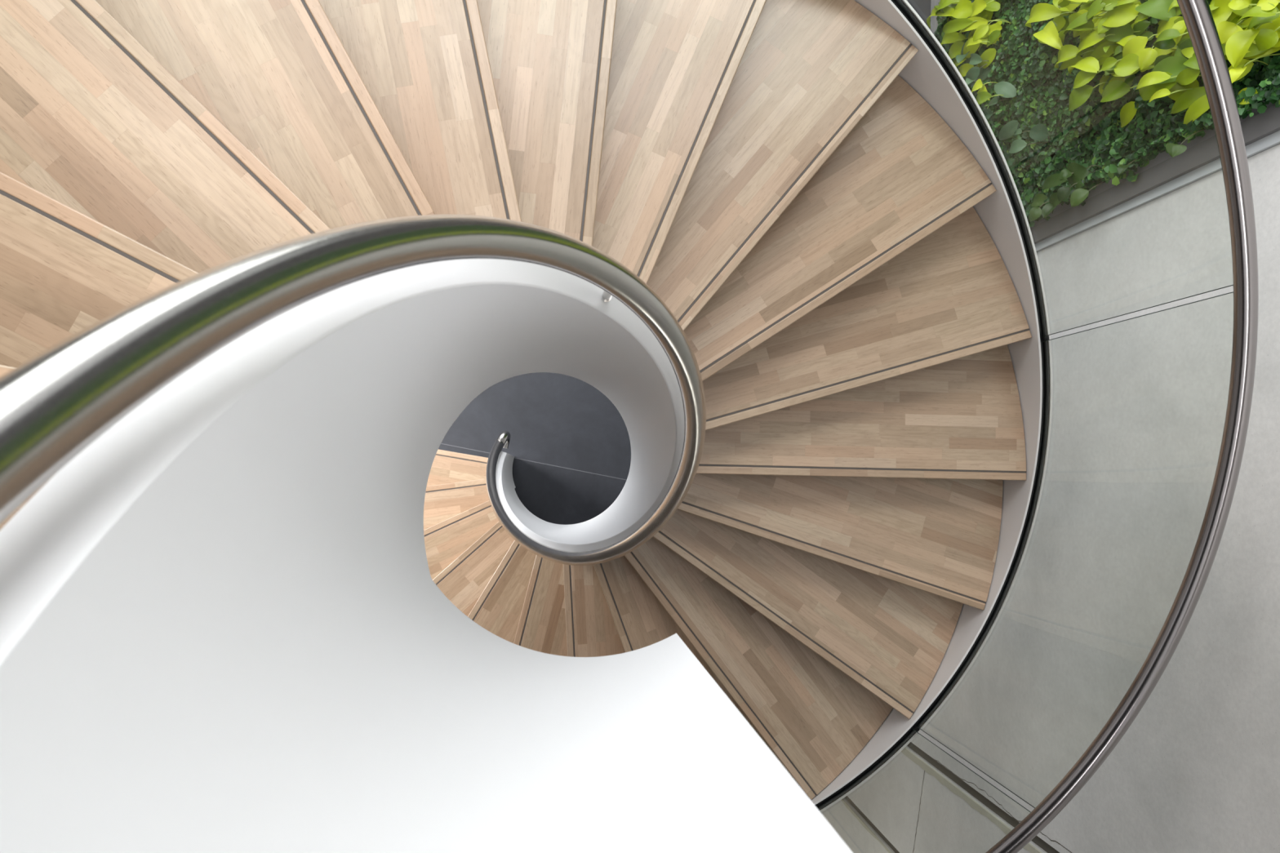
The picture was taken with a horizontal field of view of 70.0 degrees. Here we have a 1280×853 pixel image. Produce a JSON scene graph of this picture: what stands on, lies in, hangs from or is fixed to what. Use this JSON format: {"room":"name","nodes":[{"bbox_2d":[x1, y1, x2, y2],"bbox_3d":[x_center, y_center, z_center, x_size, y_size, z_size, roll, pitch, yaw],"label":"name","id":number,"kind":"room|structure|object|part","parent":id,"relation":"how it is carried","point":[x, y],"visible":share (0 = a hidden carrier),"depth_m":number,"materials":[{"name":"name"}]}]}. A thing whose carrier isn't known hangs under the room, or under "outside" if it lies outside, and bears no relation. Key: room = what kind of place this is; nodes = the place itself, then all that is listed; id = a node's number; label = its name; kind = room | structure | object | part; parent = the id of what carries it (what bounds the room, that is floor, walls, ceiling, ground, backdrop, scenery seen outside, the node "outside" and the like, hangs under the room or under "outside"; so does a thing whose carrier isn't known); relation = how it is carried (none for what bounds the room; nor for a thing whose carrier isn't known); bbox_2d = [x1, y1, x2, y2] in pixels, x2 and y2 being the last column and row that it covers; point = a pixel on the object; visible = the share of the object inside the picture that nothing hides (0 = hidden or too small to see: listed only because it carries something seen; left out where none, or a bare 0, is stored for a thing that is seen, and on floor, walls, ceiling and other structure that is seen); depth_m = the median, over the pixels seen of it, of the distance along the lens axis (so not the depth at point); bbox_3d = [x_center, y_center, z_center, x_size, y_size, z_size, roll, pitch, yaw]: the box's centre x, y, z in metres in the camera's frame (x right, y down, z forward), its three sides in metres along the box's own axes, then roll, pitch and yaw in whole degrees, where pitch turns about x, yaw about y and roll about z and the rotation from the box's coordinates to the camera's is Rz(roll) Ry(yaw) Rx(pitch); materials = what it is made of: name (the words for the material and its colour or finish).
{"room":"spiral staircase","nodes":[
{"label":"spiral staircase","id":0,"kind":"room"},
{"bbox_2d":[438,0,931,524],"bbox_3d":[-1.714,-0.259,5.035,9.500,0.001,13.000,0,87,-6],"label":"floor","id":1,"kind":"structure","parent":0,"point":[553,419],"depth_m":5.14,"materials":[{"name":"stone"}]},
{"bbox_2d":[0,0,1053,852],"bbox_3d":[-0.216,0.124,2.647,3.420,5.167,3.420,0,87,-6],"label":"spiral staircase","id":2,"kind":"structure","parent":1,"relation":"on","point":[264,610],"depth_m":1.89,"materials":[{"name":"brown wood"}]},
{"bbox_2d":[0,213,706,565],"bbox_3d":[-0.173,0.111,2.110,0.599,4.333,0.598,0,87,-6],"label":"handrail","id":3,"kind":"object","parent":2,"relation":"attached to","point":[55,404],"visible":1,"depth_m":0.56,"materials":[{"name":"silver metal"}]},
{"bbox_3d":[-0.045,-0.206,1.349,0.013,0.172,0.016,0,87,-6],"label":"support post","id":4,"kind":"part","parent":3,"relation":"part of","materials":[{"name":"silver metal"}]},
{"bbox_2d":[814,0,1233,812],"bbox_3d":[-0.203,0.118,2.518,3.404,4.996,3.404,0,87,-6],"label":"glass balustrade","id":5,"kind":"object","parent":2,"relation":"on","point":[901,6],"visible":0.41,"depth_m":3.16,"materials":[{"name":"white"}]},
{"bbox_3d":[0.475,1.573,3.282,1.454,1.422,0.177,-28,90,-6],"label":"glass panel","id":6,"kind":"part","parent":5,"relation":"part of","materials":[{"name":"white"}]},
{"bbox_3d":[1.344,0.428,2.914,0.177,1.422,1.454,11,86,-5],"label":"glass panel","id":7,"kind":"part","parent":5,"relation":"part of","materials":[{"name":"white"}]},
{"bbox_2d":[986,0,1258,852],"bbox_3d":[-0.155,0.095,2.054,3.428,4.198,3.428,30,85,-4],"label":"handrail","id":8,"kind":"object","parent":5,"relation":"attached to","point":[1197,15],"visible":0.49,"depth_m":2.29,"materials":[{"name":"silver metal"}]},
{"bbox_3d":[1.030,-0.941,2.436,0.177,1.422,1.454,-41,92,-6],"label":"glass panel","id":9,"kind":"part","parent":5,"relation":"part of","materials":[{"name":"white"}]},
{"bbox_2d":[440,443,626,479],"bbox_3d":[-0.861,0.144,5.102,4.400,0.001,0.004,11,86,-5],"label":"trim","id":10,"kind":"structure","parent":1,"relation":"on","point":[441,443],"depth_m":5.13,"materials":[{"name":"grey metal"}]},
{"bbox_2d":[821,143,1279,852],"bbox_3d":[1.872,2.907,3.234,0.250,10.000,7.505,3,87,-6],"label":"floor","id":11,"kind":"structure","parent":0,"point":[1140,404],"depth_m":3.41,"materials":[{"name":"concrete"}]},
{"bbox_2d":[841,799,891,852],"bbox_3d":[1.640,2.561,4.511,0.011,7.450,0.022,0,87,-6],"label":"trim","id":12,"kind":"structure","parent":11,"relation":"attached to","point":[845,803],"depth_m":6.04,"materials":[{"name":"metal"}]},
{"bbox_2d":[844,795,899,852],"bbox_3d":[1.908,2.466,3.259,0.222,10.000,0.110,0,87,-6],"label":"trim","id":13,"kind":"structure","parent":11,"relation":"attached to","point":[846,797],"depth_m":5.97,"materials":[{"name":"grey metal"}]},
{"bbox_2d":[912,770,924,852],"bbox_3d":[1.583,2.216,5.199,0.001,0.162,0.621,3,87,-6],"label":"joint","id":14,"kind":"structure","parent":11,"relation":"attached to","point":[924,771],"depth_m":5.19,"materials":[{"name":"grey"}]},
{"bbox_2d":[901,747,1042,852],"bbox_3d":[1.669,1.889,4.546,0.012,7.450,0.040,0,87,-6],"label":"trim","id":15,"kind":"structure","parent":11,"relation":"attached to","point":[972,803],"depth_m":4.67,"materials":[{"name":"metal"}]},
{"bbox_2d":[906,742,1059,852],"bbox_3d":[1.938,1.785,3.296,0.222,10.000,0.110,0,87,-6],"label":"trim","id":16,"kind":"structure","parent":11,"relation":"attached to","point":[1047,848],"depth_m":4.58,"materials":[{"name":"grey metal"}]},
{"bbox_2d":[934,759,1071,852],"bbox_3d":[1.697,1.778,4.279,0.001,1.498,0.036,3,87,-6],"label":"trim","id":17,"kind":"structure","parent":11,"relation":"attached to","point":[935,759],"depth_m":4.26,"materials":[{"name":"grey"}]},
{"bbox_2d":[930,0,1279,244],"bbox_3d":[2.137,-1.951,2.040,0.134,6.900,2.007,3,87,-6],"label":"planter","id":18,"kind":"object","parent":11,"relation":"attached to","point":[1201,151],"visible":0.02,"depth_m":3.40,"materials":[{"name":"grey concrete"}]},
{"bbox_3d":[1.751,-1.813,5.436,0.055,0.060,1.814,3,87,-6],"label":"rail","id":19,"kind":"part","parent":18,"relation":"part of","materials":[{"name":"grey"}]},
{"bbox_3d":[2.090,-0.987,1.988,0.115,6.900,0.075,3,87,-6],"label":"post","id":20,"kind":"part","parent":18,"relation":"part of","materials":[{"name":"grey"}]},
{"bbox_2d":[933,0,1279,226],"bbox_3d":[2.080,-1.959,2.053,0.185,6.800,1.929,3,87,-6],"label":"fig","id":21,"kind":"object","parent":11,"relation":"attached to","point":[1163,127],"visible":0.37,"depth_m":3.97,"materials":[{"name":"green plant"}]},
{"bbox_2d":[926,0,1011,68],"bbox_3d":[1.743,-2.124,4.946,0.218,0.852,0.624,0,87,-6],"label":"philodendron","id":22,"kind":"object","parent":21,"relation":"attached to","point":[980,12],"visible":0.94,"depth_m":4.75,"materials":[{"name":"green plant"}]},
{"bbox_2d":[959,62,1016,104],"bbox_3d":[1.758,-1.744,4.660,0.206,0.445,0.332,0,87,-6],"label":"philodendron","id":23,"kind":"object","parent":21,"relation":"attached to","point":[983,95],"visible":0.75,"depth_m":4.59,"materials":[{"name":"green plant"}]},
{"bbox_2d":[955,40,1052,153],"bbox_3d":[1.777,-1.638,4.483,0.212,0.889,0.820,0,87,-6],"label":"peperomia","id":24,"kind":"object","parent":21,"relation":"attached to","point":[1039,131],"visible":0.9,"depth_m":4.43,"materials":[{"name":"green plant"}]},
{"bbox_2d":[1024,0,1142,111],"bbox_3d":[1.818,-1.575,3.779,0.252,0.809,0.613,0,87,-6],"label":"philodendron","id":25,"kind":"object","parent":21,"relation":"attached to","point":[1094,48],"visible":0.78,"depth_m":3.67,"materials":[{"name":"green plant"}]},
{"bbox_2d":[1098,0,1227,127],"bbox_3d":[1.882,-1.399,3.278,0.227,0.711,0.756,8,86,-5],"label":"philodendron","id":26,"kind":"object","parent":21,"relation":"attached to","point":[1188,93],"visible":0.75,"depth_m":3.25,"materials":[{"name":"green plant"}]},
{"bbox_2d":[1208,0,1279,104],"bbox_3d":[1.900,-1.238,2.849,0.236,0.513,0.467,0,87,-6],"label":"philodendron","id":27,"kind":"object","parent":21,"relation":"attached to","point":[1246,28],"visible":0.9,"depth_m":2.78,"materials":[{"name":"green plant"}]},
{"bbox_2d":[1028,128,1206,222],"bbox_3d":[1.831,-0.996,3.603,0.194,1.072,0.217,0,87,-6],"label":"philodendron","id":28,"kind":"object","parent":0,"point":[1074,171],"visible":0.91,"depth_m":3.77,"materials":[{"name":"green plant"}]},
{"bbox_3d":[2.283,-1.921,2.003,0.236,7.000,1.963,0,87,-6],"label":"wall","id":29,"kind":"structure","parent":0,"visible":0},
{"bbox_2d":[1034,129,1279,252],"bbox_3d":[2.037,-0.872,3.134,0.212,4.600,0.035,3,87,-6],"label":"trim","id":30,"kind":"structure","parent":29,"relation":"attached to","point":[1273,140],"depth_m":3.38,"materials":[{"name":"grey metal"}]}
]}

